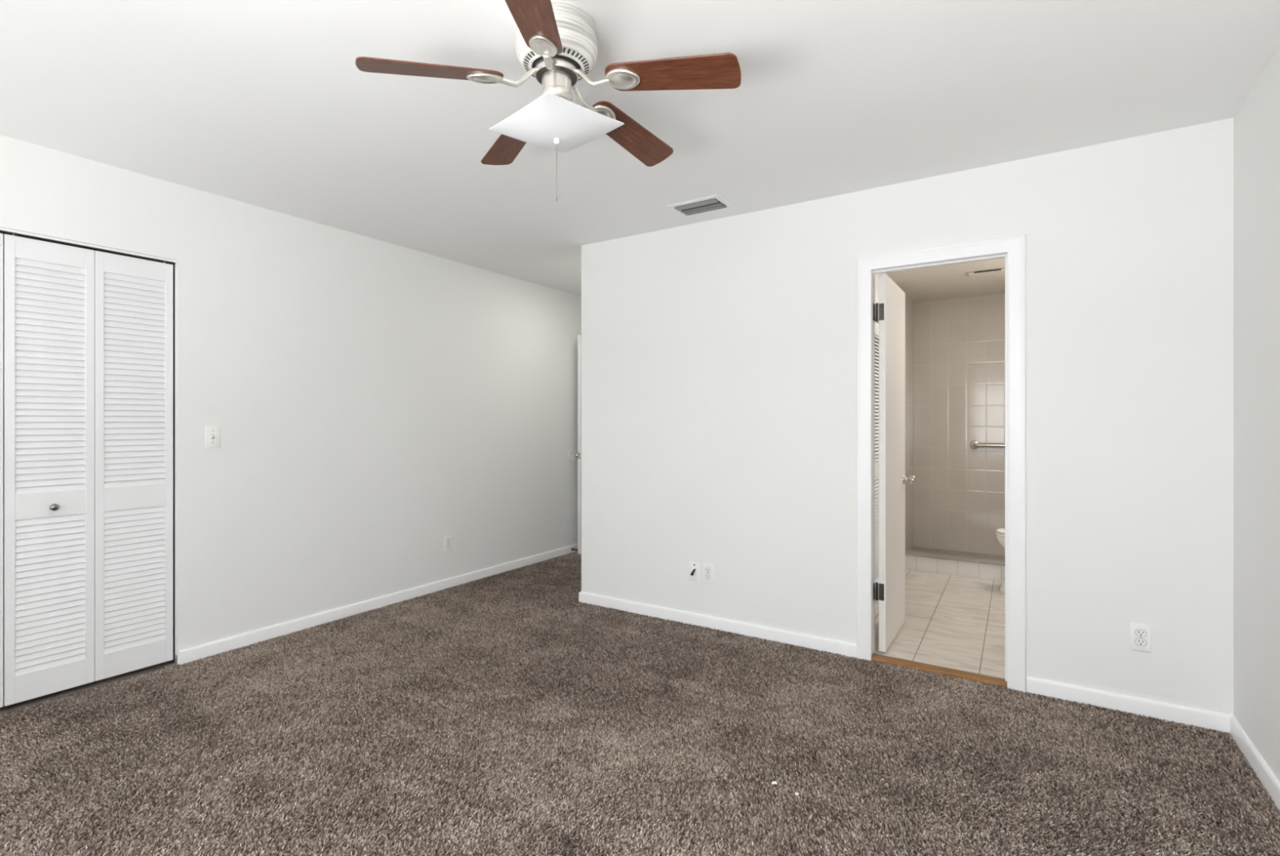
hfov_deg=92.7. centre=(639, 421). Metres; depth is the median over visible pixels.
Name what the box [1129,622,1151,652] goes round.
wall outlet
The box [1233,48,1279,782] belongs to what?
wall
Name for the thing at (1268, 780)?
baseboard
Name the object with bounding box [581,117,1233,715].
wall
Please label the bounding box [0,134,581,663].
wall
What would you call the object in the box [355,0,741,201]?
ceiling fan
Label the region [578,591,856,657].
baseboard
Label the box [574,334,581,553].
door
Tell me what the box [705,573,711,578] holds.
receptacle
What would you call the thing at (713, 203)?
ceiling vent
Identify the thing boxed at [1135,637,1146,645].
receptacle
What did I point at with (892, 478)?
door
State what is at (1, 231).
door track
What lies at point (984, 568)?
shower curb
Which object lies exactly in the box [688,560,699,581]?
cable plate
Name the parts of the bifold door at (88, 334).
knob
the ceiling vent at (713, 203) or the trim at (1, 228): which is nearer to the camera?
the trim at (1, 228)
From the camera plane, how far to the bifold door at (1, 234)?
2.61 m
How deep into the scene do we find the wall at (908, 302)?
5.81 m
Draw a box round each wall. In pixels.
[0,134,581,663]
[0,232,174,627]
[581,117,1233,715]
[875,272,913,582]
[913,293,1004,555]
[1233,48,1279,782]
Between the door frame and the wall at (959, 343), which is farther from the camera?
the wall at (959, 343)
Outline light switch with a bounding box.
[204,425,220,447]
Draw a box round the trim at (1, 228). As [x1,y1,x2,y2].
[0,227,176,262]
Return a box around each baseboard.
[178,542,577,665]
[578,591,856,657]
[1026,675,1232,733]
[1230,715,1279,812]
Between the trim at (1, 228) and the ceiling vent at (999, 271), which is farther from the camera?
the ceiling vent at (999, 271)
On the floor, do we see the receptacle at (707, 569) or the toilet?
the toilet
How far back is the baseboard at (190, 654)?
3.89 m
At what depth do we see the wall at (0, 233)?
3.70 m
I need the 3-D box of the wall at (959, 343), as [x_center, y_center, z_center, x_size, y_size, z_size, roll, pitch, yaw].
[3.365,0.060,5.682,1.498,2.480,0.100,0,0,33]
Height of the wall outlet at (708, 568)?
0.116 m
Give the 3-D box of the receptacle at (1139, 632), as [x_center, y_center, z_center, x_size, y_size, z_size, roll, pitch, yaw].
[2.127,0.897,2.595,0.038,0.031,0.001,0,0,33]
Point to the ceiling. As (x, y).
(264, 104)
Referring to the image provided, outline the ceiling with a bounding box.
[0,0,1279,302]
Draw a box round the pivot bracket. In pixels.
[163,653,177,666]
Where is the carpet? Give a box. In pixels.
[0,551,1279,855]
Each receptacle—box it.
[705,567,711,572]
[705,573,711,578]
[1135,628,1146,636]
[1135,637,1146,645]
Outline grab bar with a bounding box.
[969,440,1004,448]
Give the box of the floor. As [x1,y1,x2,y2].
[0,546,1279,855]
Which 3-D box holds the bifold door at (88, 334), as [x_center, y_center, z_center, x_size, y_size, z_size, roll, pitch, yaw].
[-2.561,0.202,2.879,0.058,2.041,0.612,0,0,33]
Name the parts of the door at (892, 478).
knob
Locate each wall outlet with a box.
[444,533,452,551]
[702,562,713,583]
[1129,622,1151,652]
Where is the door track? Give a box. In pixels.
[0,230,175,264]
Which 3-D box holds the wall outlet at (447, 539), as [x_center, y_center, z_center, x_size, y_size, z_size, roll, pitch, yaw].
[-1.435,0.909,4.576,0.007,0.116,0.072,0,0,33]
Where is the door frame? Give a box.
[856,234,1026,693]
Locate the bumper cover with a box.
[568,448,576,461]
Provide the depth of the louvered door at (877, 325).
4.78 m
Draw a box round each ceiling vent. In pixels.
[666,194,734,217]
[968,268,1004,277]
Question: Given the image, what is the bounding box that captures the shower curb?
[905,550,1004,580]
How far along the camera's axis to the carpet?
2.27 m
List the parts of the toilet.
seat, lid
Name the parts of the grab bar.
rail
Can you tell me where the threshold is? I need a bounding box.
[871,653,1007,688]
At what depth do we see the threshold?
3.03 m
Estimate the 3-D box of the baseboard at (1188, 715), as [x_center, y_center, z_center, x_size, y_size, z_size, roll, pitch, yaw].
[2.076,1.213,2.627,0.699,0.078,0.013,0,0,33]
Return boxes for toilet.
[995,527,1004,592]
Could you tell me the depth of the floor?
3.17 m
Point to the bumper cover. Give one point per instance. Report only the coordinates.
(571, 452)
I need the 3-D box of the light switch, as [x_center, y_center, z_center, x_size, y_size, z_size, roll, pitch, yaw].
[-2.275,0.080,3.256,0.017,0.116,0.072,0,0,33]
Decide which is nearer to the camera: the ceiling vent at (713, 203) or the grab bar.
the ceiling vent at (713, 203)
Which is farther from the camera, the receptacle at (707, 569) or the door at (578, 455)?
the door at (578, 455)
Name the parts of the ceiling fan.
blade, blade, blade, rotor plate, lamp shade, blade, blade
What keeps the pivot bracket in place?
attached to the wall at (373, 402)
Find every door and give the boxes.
[0,233,3,706]
[3,233,173,706]
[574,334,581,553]
[873,272,915,651]
[875,321,879,579]

